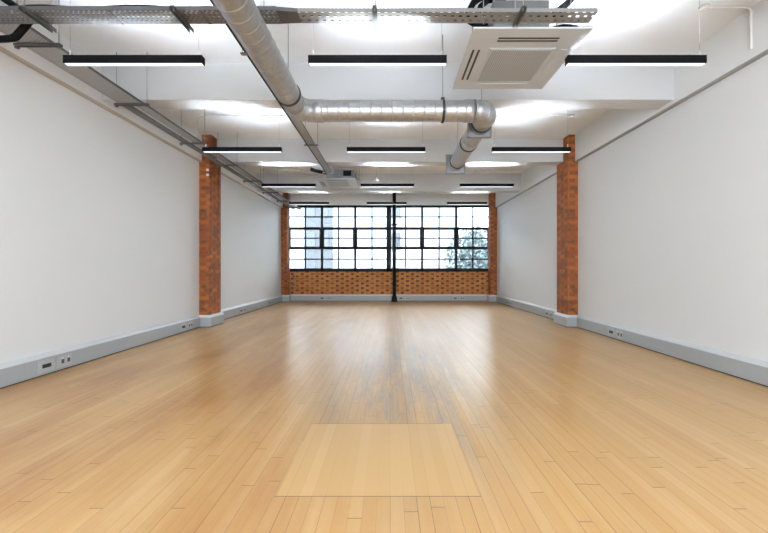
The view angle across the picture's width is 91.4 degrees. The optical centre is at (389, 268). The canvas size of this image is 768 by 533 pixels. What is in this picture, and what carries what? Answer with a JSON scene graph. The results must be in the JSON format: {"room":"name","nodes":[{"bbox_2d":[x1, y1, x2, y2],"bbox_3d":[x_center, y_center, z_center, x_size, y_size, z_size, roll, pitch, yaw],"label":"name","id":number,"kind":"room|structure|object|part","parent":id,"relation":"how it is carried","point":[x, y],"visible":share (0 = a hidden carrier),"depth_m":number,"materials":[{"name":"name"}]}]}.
{"room":"empty office space","nodes":[
{"label":"empty office space","id":0,"kind":"room"},
{"bbox_2d":[0,0,282,362],"bbox_3d":[-3.993,-0.775,5.425,0.255,3.950,17.250,0,0,0],"label":"wall","id":1,"kind":"structure","parent":0,"point":[99,204],"depth_m":5.01,"materials":[{"name":"white paint"}]},
{"bbox_2d":[0,0,32,42],"bbox_3d":[-3.439,-2.027,3.064,0.844,0.261,0.268,0,0,0],"label":"insulated pipe","id":2,"kind":"object","parent":1,"relation":"attached to","point":[21,30],"visible":0.58,"depth_m":3.15,"materials":[{"name":"black rubber"}]},
{"bbox_2d":[38,357,54,373],"bbox_3d":[-3.864,1.092,4.220,0.010,0.140,0.200,0,0,0],"label":"outlet","id":3,"kind":"object","parent":1,"relation":"attached to","point":[46,365],"visible":1,"depth_m":4.21,"materials":[{"name":"grey plastic"}]},
{"bbox_2d":[57,353,71,367],"bbox_3d":[-3.864,1.092,4.455,0.012,0.130,0.190,0,0,0],"label":"power socket","id":4,"kind":"object","parent":1,"relation":"attached to","point":[63,360],"visible":1,"depth_m":4.45,"materials":[{"name":"white plastic"}]},
{"bbox_2d":[0,294,290,388],"bbox_3d":[-3.775,1.077,5.320,0.290,0.246,17.040,0,0,0],"label":"baseboard","id":5,"kind":"structure","parent":1,"relation":"attached to","point":[13,372],"depth_m":5.22,"materials":[{"name":"grey paint"}]},
{"bbox_2d":[180,322,186,330],"bbox_3d":[-3.864,1.092,7.020,0.010,0.140,0.200,0,0,0],"label":"outlet","id":6,"kind":"object","parent":1,"relation":"attached to","point":[183,326],"visible":1,"depth_m":7.01,"materials":[{"name":"grey plastic"}]},
{"bbox_2d":[187,321,192,328],"bbox_3d":[-3.864,1.092,7.255,0.012,0.130,0.190,0,0,0],"label":"power socket","id":7,"kind":"object","parent":1,"relation":"attached to","point":[189,324],"visible":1,"depth_m":7.24,"materials":[{"name":"white plastic"}]},
{"bbox_2d":[0,301,767,532],"bbox_3d":[-0.025,1.275,5.325,8.150,0.150,17.450,0,0,0],"label":"floor","id":8,"kind":"structure","parent":0,"point":[292,416],"depth_m":2.71,"materials":[{"name":"brown wood"}]},
{"bbox_2d":[199,135,220,314],"bbox_3d":[-3.795,-0.775,7.950,0.250,3.950,0.500,0,0,0],"label":"brick pillar","id":9,"kind":"structure","parent":8,"relation":"on","point":[209,186],"depth_m":7.70,"materials":[{"name":"brown brick"}]},
{"bbox_2d":[281,193,289,294],"bbox_3d":[-3.810,-0.775,13.675,0.220,3.950,0.350,0,0,0],"label":"brick pillar","id":10,"kind":"structure","parent":8,"relation":"on","point":[285,212],"depth_m":13.50,"materials":[{"name":"brown brick"}]},
{"bbox_2d":[390,193,397,301],"bbox_3d":[0.155,-0.775,13.550,0.249,3.950,0.249,0,0,39],"label":"column","id":11,"kind":"structure","parent":8,"relation":"on","point":[394,297],"depth_m":13.49,"materials":[{"name":"black metal"}]},
{"bbox_2d":[488,193,496,294],"bbox_3d":[3.740,-0.775,13.675,0.240,3.950,0.350,0,0,0],"label":"brick pillar","id":12,"kind":"structure","parent":8,"relation":"on","point":[492,211],"depth_m":13.50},
{"bbox_2d":[557,135,577,314],"bbox_3d":[3.757,-0.775,7.960,0.205,3.950,0.520,0,0,0],"label":"brick pillar","id":13,"kind":"structure","parent":8,"relation":"on","point":[567,171],"depth_m":7.72,"materials":[{"name":"brown brick"}]},
{"bbox_2d":[13,0,759,193],"bbox_3d":[-0.025,-2.850,5.325,8.150,0.200,17.450,0,0,0],"label":"ceiling","id":14,"kind":"structure","parent":0,"point":[620,27],"depth_m":4.56,"materials":[{"name":"white paint"}]},
{"bbox_2d":[63,50,204,65],"bbox_3d":[-2.255,-2.275,3.310,1.215,0.951,0.060,0,0,0],"label":"linear light","id":15,"kind":"object","parent":14,"relation":"hanging from","point":[69,60],"visible":0.99,"depth_m":3.28,"materials":[{"name":"metal"}]},
{"bbox_2d":[64,63,203,65],"bbox_3d":[-2.255,-1.800,3.311,1.203,0.002,0.042,0,0,0],"label":"diffuser","id":16,"kind":"object","parent":15,"relation":"attached to","point":[68,64],"depth_m":3.31,"materials":[{"name":"white plastic"}]},
{"bbox_2d":[0,0,301,209],"bbox_3d":[-3.285,-2.397,7.800,0.430,0.705,11.200,0,0,0],"label":"cable tray","id":17,"kind":"object","parent":14,"relation":"hanging from","point":[116,93],"visible":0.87,"depth_m":4.58,"materials":[{"name":"grey metal"}]},
{"bbox_3d":[-3.090,-2.397,3.500,0.008,0.705,0.008,0,0,-22],"label":"hanger rod","id":18,"kind":"part","parent":17,"relation":"part of","materials":[{"name":"metal"}]},
{"bbox_3d":[-3.090,-2.397,6.250,0.008,0.705,0.008,0,0,22],"label":"hanger rod","id":19,"kind":"part","parent":17,"relation":"part of","materials":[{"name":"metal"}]},
{"bbox_2d":[196,114,284,138],"bbox_3d":[-2.674,-2.485,6.720,1.598,0.530,0.090,0,0,0],"label":"conduit","id":20,"kind":"object","parent":14,"relation":"attached to","point":[280,115],"visible":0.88,"depth_m":6.71,"materials":[{"name":"white plastic"}]},
{"bbox_2d":[202,144,281,152],"bbox_3d":[-2.290,-2.283,5.820,1.215,0.951,0.060,0,0,0],"label":"linear light","id":21,"kind":"object","parent":14,"relation":"hanging from","point":[205,149],"visible":0.9,"depth_m":5.79,"materials":[{"name":"metal"}]},
{"bbox_2d":[204,152,281,152],"bbox_3d":[-2.290,-1.808,5.821,1.203,0.002,0.042,0,0,0],"label":"diffuser","id":22,"kind":"object","parent":21,"relation":"attached to","point":[204,152],"depth_m":5.84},
{"bbox_2d":[210,0,333,173],"bbox_3d":[-1.405,-2.470,5.475,0.250,0.560,6.550,0,0,0],"label":"cable tray","id":23,"kind":"object","parent":14,"relation":"hanging from","point":[309,141],"visible":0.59,"depth_m":6.06,"materials":[{"name":"grey metal"}]},
{"bbox_2d":[262,184,315,186],"bbox_3d":[-2.290,-2.322,8.490,1.215,0.951,0.060,0,0,0],"label":"linear light","id":24,"kind":"object","parent":14,"relation":"hanging from","point":[263,185],"visible":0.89,"depth_m":8.46,"materials":[{"name":"metal"}]},
{"bbox_2d":[0,0,597,32],"bbox_3d":[-1.115,-2.357,2.985,5.470,0.786,0.290,0,0,0],"label":"cable tray","id":25,"kind":"object","parent":14,"relation":"hanging from","point":[286,15],"visible":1,"depth_m":2.95,"materials":[{"name":"grey metal"}]},
{"bbox_2d":[12,4,209,5],"bbox_3d":[-2.620,-2.041,2.930,2.441,0.036,0.035,0,0,0],"label":"cable","id":26,"kind":"object","parent":25,"relation":"on","point":[28,4],"visible":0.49,"depth_m":2.92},
{"bbox_2d":[2,18,340,20],"bbox_3d":[-2.120,-2.016,3.035,3.441,0.026,0.036,0,0,0],"label":"cable","id":27,"kind":"object","parent":25,"relation":"on","point":[2,18],"visible":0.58,"depth_m":3.03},
{"bbox_2d":[303,16,562,16],"bbox_3d":[-1.220,-2.016,2.980,5.240,0.026,0.033,0,0,0],"label":"cable","id":28,"kind":"object","parent":25,"relation":"on","point":[303,16],"visible":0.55,"depth_m":2.98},
{"bbox_2d":[289,193,328,204],"bbox_3d":[-2.460,-2.425,11.410,1.215,0.951,0.060,0,0,0],"label":"linear light","id":29,"kind":"object","parent":14,"relation":"hanging from","point":[290,202],"visible":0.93,"depth_m":11.38,"materials":[{"name":"metal"}]},
{"bbox_2d":[290,204,328,204],"bbox_3d":[-2.460,-1.951,11.411,1.203,0.002,0.042,0,0,0],"label":"diffuser","id":30,"kind":"object","parent":29,"relation":"attached to","point":[290,204],"depth_m":11.42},
{"bbox_2d":[315,169,359,187],"bbox_3d":[-1.320,-2.472,9.720,1.020,0.556,1.040,0,0,0],"label":"air conditioner","id":31,"kind":"object","parent":14,"relation":"hanging from","point":[336,179],"visible":0.88,"depth_m":9.38,"materials":[{"name":"white plastic"}]},
{"bbox_2d":[310,167,325,174],"bbox_3d":[-1.795,-2.449,9.420,0.425,0.186,0.088,0,0,0],"label":"pipe","id":32,"kind":"object","parent":31,"relation":"attached to","point":[311,168],"visible":0.78,"depth_m":9.38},
{"bbox_2d":[327,182,349,186],"bbox_3d":[-1.330,-2.198,9.775,0.540,0.008,0.550,0,0,0],"label":"grille","id":33,"kind":"object","parent":31,"relation":"attached to","point":[330,184],"depth_m":9.80,"materials":[{"name":"beige plastic"}]},
{"bbox_3d":[-1.245,-2.342,9.681,0.710,0.255,0.738,0,0,0],"label":"casing","id":34,"kind":"part","parent":31,"relation":"part of","materials":[{"name":"grey metal"}]},
{"bbox_2d":[343,171,350,175],"bbox_3d":[-1.060,-2.360,9.293,0.200,0.120,0.045,0,0,0],"label":"connector","id":35,"kind":"object","parent":31,"relation":"attached to","point":[345,173],"visible":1,"depth_m":9.27,"materials":[{"name":"black plastic"}]},
{"bbox_2d":[213,0,495,173],"bbox_3d":[0.059,-2.217,1.750,2.534,1.066,9.880,0,0,0],"label":"ventilation duct","id":36,"kind":"object","parent":14,"relation":"hanging from","point":[243,17],"visible":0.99,"depth_m":4.29,"materials":[{"name":"metal"}]},
{"bbox_3d":[-1.077,-2.376,3.970,0.009,0.749,0.009,0,0,-22],"label":"hanger rod","id":37,"kind":"part","parent":36,"relation":"part of","materials":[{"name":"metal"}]},
{"bbox_3d":[0.620,-2.376,4.410,0.009,0.749,0.009,0,0,-22],"label":"hanger rod","id":38,"kind":"part","parent":36,"relation":"part of","materials":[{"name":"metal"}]},
{"bbox_2d":[308,50,446,65],"bbox_3d":[-0.110,-2.275,3.310,1.215,0.951,0.060,0,0,0],"label":"linear light","id":39,"kind":"object","parent":14,"relation":"hanging from","point":[313,60],"visible":1,"depth_m":3.28,"materials":[{"name":"metal"}]},
{"bbox_2d":[309,63,445,65],"bbox_3d":[-0.110,-1.800,3.311,1.203,0.002,0.042,0,0,0],"label":"diffuser","id":40,"kind":"object","parent":39,"relation":"attached to","point":[310,64],"depth_m":3.31,"materials":[{"name":"white plastic"}]},
{"bbox_2d":[347,122,424,152],"bbox_3d":[-0.060,-2.283,5.820,1.215,0.951,0.060,0,0,0],"label":"linear light","id":41,"kind":"object","parent":14,"relation":"hanging from","point":[349,149],"visible":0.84,"depth_m":5.79,"materials":[{"name":"metal"}]},
{"bbox_2d":[348,152,424,152],"bbox_3d":[-0.060,-1.808,5.821,1.203,0.002,0.042,0,0,0],"label":"diffuser","id":42,"kind":"object","parent":41,"relation":"attached to","point":[348,152],"depth_m":5.84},
{"bbox_2d":[360,181,413,186],"bbox_3d":[-0.060,-2.322,8.490,1.215,0.951,0.060,0,0,0],"label":"linear light","id":43,"kind":"object","parent":14,"relation":"hanging from","point":[362,184],"visible":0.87,"depth_m":8.46,"materials":[{"name":"metal"}]},
{"bbox_2d":[367,200,406,204],"bbox_3d":[-0.100,-2.425,11.410,1.215,0.951,0.060,0,0,0],"label":"linear light","id":44,"kind":"object","parent":14,"relation":"hanging from","point":[405,202],"visible":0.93,"depth_m":11.38,"materials":[{"name":"metal"}]},
{"bbox_2d":[367,204,405,204],"bbox_3d":[-0.100,-1.951,11.411,1.203,0.002,0.042,0,0,0],"label":"diffuser","id":45,"kind":"object","parent":44,"relation":"attached to","point":[367,204],"depth_m":11.42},
{"bbox_2d":[101,63,673,108],"bbox_3d":[-0.033,-2.505,5.170,7.665,0.490,0.300,0,0,0],"label":"beam","id":46,"kind":"structure","parent":14,"relation":"attached to","point":[211,85],"depth_m":5.02,"materials":[{"name":"white paint"}]},
{"bbox_2d":[257,174,520,192],"bbox_3d":[-0.033,-2.505,11.030,7.665,0.490,0.300,0,0,0],"label":"beam","id":47,"kind":"structure","parent":14,"relation":"attached to","point":[423,183],"depth_m":10.88,"materials":[{"name":"white paint"}]},
{"bbox_2d":[217,139,562,165],"bbox_3d":[-0.033,-2.505,8.100,7.665,0.490,0.300,0,0,0],"label":"beam","id":48,"kind":"structure","parent":14,"relation":"attached to","point":[334,151],"depth_m":7.95,"materials":[{"name":"white paint"}]},
{"bbox_2d":[447,200,486,204],"bbox_3d":[2.340,-2.425,11.410,1.215,0.951,0.060,0,0,0],"label":"linear light","id":49,"kind":"object","parent":14,"relation":"hanging from","point":[485,202],"visible":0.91,"depth_m":11.38,"materials":[{"name":"metal"}]},
{"bbox_2d":[447,204,486,204],"bbox_3d":[2.340,-1.951,11.411,1.203,0.002,0.042,0,0,0],"label":"diffuser","id":50,"kind":"object","parent":49,"relation":"attached to","point":[447,204],"depth_m":11.42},
{"bbox_2d":[460,181,513,186],"bbox_3d":[2.190,-2.322,8.490,1.215,0.951,0.060,0,0,0],"label":"linear light","id":51,"kind":"object","parent":14,"relation":"hanging from","point":[461,184],"visible":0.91,"depth_m":8.46,"materials":[{"name":"metal"}]},
{"bbox_2d":[453,0,592,88],"bbox_3d":[1.175,-2.354,3.590,0.980,0.791,1.040,0,0,0],"label":"air conditioner","id":52,"kind":"object","parent":14,"relation":"hanging from","point":[498,55],"visible":0.98,"depth_m":3.41,"materials":[{"name":"white plastic"}]},
{"bbox_2d":[465,0,487,26],"bbox_3d":[0.907,-2.476,3.600,0.366,0.352,0.058,0,0,0],"label":"pipe","id":53,"kind":"object","parent":52,"relation":"attached to","point":[473,3],"visible":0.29,"depth_m":3.58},
{"bbox_2d":[473,24,488,27],"bbox_3d":[0.781,-2.012,3.147,0.181,0.055,0.086,0,0,-24],"label":"pipe","id":54,"kind":"object","parent":52,"relation":"attached to","point":[476,25],"visible":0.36,"depth_m":3.11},
{"bbox_2d":[477,0,492,12],"bbox_3d":[1.027,-2.569,3.720,0.382,0.386,0.055,0,0,0],"label":"pipe","id":55,"kind":"object","parent":52,"relation":"attached to","point":[486,2],"visible":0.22,"depth_m":3.70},
{"bbox_2d":[478,50,551,80],"bbox_3d":[1.185,-1.963,3.645,0.540,0.008,0.550,0,0,0],"label":"grille","id":56,"kind":"object","parent":52,"relation":"attached to","point":[498,65],"depth_m":3.60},
{"bbox_3d":[1.185,-1.964,3.645,0.590,0.005,0.600,0,0,0],"label":"grille frame","id":57,"kind":"part","parent":52,"relation":"part of","materials":[{"name":"white plastic"}]},
{"bbox_3d":[1.190,-2.208,3.656,0.530,0.455,0.528,0,0,0],"label":"casing","id":58,"kind":"part","parent":52,"relation":"part of","materials":[{"name":"silver metal"}]},
{"bbox_2d":[549,0,573,23],"bbox_3d":[1.619,-2.513,3.550,0.384,0.470,0.062,0,0,0],"label":"pipe","id":59,"kind":"object","parent":52,"relation":"attached to","point":[566,3],"visible":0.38,"depth_m":3.52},
{"bbox_2d":[553,24,577,26],"bbox_3d":[1.442,-2.011,3.153,0.254,0.055,0.096,0,0,20],"label":"pipe","id":60,"kind":"object","parent":52,"relation":"attached to","point":[560,25],"visible":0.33,"depth_m":3.11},
{"bbox_2d":[491,122,570,152],"bbox_3d":[2.190,-2.283,5.820,1.215,0.951,0.060,0,0,0],"label":"linear light","id":61,"kind":"object","parent":14,"relation":"hanging from","point":[494,149],"visible":0.88,"depth_m":5.79,"materials":[{"name":"metal"}]},
{"bbox_2d":[492,152,568,152],"bbox_3d":[2.190,-1.808,5.821,1.203,0.002,0.042,0,0,0],"label":"diffuser","id":62,"kind":"object","parent":61,"relation":"attached to","point":[492,152],"depth_m":5.84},
{"bbox_2d":[496,114,574,118],"bbox_3d":[2.603,-2.728,6.720,1.405,0.045,0.090,0,0,0],"label":"conduit","id":63,"kind":"object","parent":14,"relation":"attached to","point":[571,116],"visible":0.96,"depth_m":6.71,"materials":[{"name":"white plastic"}]},
{"bbox_2d":[565,0,706,65],"bbox_3d":[2.165,-2.275,3.310,1.215,0.951,0.060,0,0,0],"label":"linear light","id":64,"kind":"object","parent":14,"relation":"hanging from","point":[570,60],"visible":1,"depth_m":3.28,"materials":[{"name":"metal"}]},
{"bbox_2d":[566,63,704,65],"bbox_3d":[2.165,-1.800,3.311,1.203,0.002,0.042,0,0,0],"label":"diffuser","id":65,"kind":"object","parent":64,"relation":"attached to","point":[567,64],"depth_m":3.31,"materials":[{"name":"white plastic"}]},
{"bbox_2d":[698,3,752,49],"bbox_3d":[3.522,-2.525,3.930,0.554,0.450,0.090,0,0,0],"label":"conduit","id":66,"kind":"object","parent":14,"relation":"attached to","point":[705,7],"visible":0.96,"depth_m":3.92,"materials":[{"name":"white plastic"}]},
{"bbox_2d":[290,194,488,294],"bbox_3d":[-0.030,-0.775,13.975,7.780,3.950,0.250,0,0,0],"label":"wall","id":67,"kind":"structure","parent":0,"point":[305,282],"depth_m":13.85,"materials":[{"name":"brick"}]},
{"bbox_2d":[290,205,388,271],"bbox_3d":[-1.942,-1.110,13.877,3.795,2.460,0.125,0,0,0],"label":"window","id":68,"kind":"structure","parent":67,"relation":"in","point":[321,229],"depth_m":13.88,"materials":[{"name":"black metal"}]},
{"bbox_2d":[291,294,486,300],"bbox_3d":[-0.030,1.077,13.824,7.200,0.246,0.052,0,0,0],"label":"baseboard","id":69,"kind":"structure","parent":67,"relation":"attached to","point":[294,297],"depth_m":13.80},
{"bbox_2d":[389,205,488,271],"bbox_3d":[1.860,-1.110,13.877,3.810,2.460,0.125,0,0,0],"label":"window","id":70,"kind":"structure","parent":67,"relation":"in","point":[422,229],"depth_m":13.88,"materials":[{"name":"black metal"}]},
{"bbox_2d":[459,208,488,260],"bbox_3d":[16.800,-3.175,49.925,18.700,18.750,8.150,0,0,0],"label":"sky","id":71,"kind":"structure","parent":0,"point":[463,222],"depth_m":46.00,"materials":[{"name":"white"}]},
{"bbox_2d":[496,0,767,361],"bbox_3d":[3.930,-0.775,5.425,0.260,3.950,17.250,0,0,0],"label":"wall","id":72,"kind":"structure","parent":0,"point":[673,197],"depth_m":5.05,"materials":[{"name":"white paint"}]},
{"bbox_2d":[616,330,622,338],"bbox_3d":[3.804,1.092,6.215,0.012,0.130,0.190,0,0,0],"label":"power socket","id":73,"kind":"object","parent":72,"relation":"attached to","point":[619,334],"visible":1,"depth_m":6.21,"materials":[{"name":"white plastic"}]},
{"bbox_2d":[487,294,767,386],"bbox_3d":[3.715,1.077,5.320,0.290,0.246,17.040,0,0,0],"label":"baseboard","id":74,"kind":"structure","parent":72,"relation":"attached to","point":[753,370],"depth_m":5.11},
{"bbox_2d":[608,327,614,336],"bbox_3d":[3.804,1.092,6.450,0.010,0.140,0.200,0,0,0],"label":"outlet","id":75,"kind":"object","parent":74,"relation":"attached to","point":[611,332],"visible":1,"depth_m":6.43,"materials":[{"name":"grey plastic"}]},
{"label":"outside","id":76,"kind":"structure","parent":0,"visible":0},
{"bbox_3d":[0.000,6.300,67.300,120.000,0.200,105.400,0,0,0],"label":"ground","id":77,"kind":"structure","parent":76,"visible":0},
{"bbox_2d":[304,208,332,267],"bbox_3d":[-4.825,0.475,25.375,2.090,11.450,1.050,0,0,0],"label":"office building","id":78,"kind":"structure","parent":77,"relation":"on","point":[310,222],"depth_m":25.00,"materials":[{"name":"stone"}]},
{"bbox_2d":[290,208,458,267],"bbox_3d":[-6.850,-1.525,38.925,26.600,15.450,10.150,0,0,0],"label":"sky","id":79,"kind":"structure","parent":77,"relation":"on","point":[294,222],"depth_m":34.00,"materials":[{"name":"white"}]},
{"bbox_2d":[391,208,402,267],"bbox_3d":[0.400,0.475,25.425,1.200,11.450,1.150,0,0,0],"label":"office building","id":80,"kind":"structure","parent":77,"relation":"on","point":[399,211],"depth_m":25.00,"materials":[{"name":"stone"}]},
{"bbox_2d":[443,225,487,267],"bbox_3d":[5.087,1.873,21.642,3.271,8.660,3.232,0,0,-34],"label":"tree","id":81,"kind":"object","parent":77,"relation":"on","point":[480,253],"visible":0.44,"depth_m":20.89,"materials":[{"name":"green plant"}]}
]}

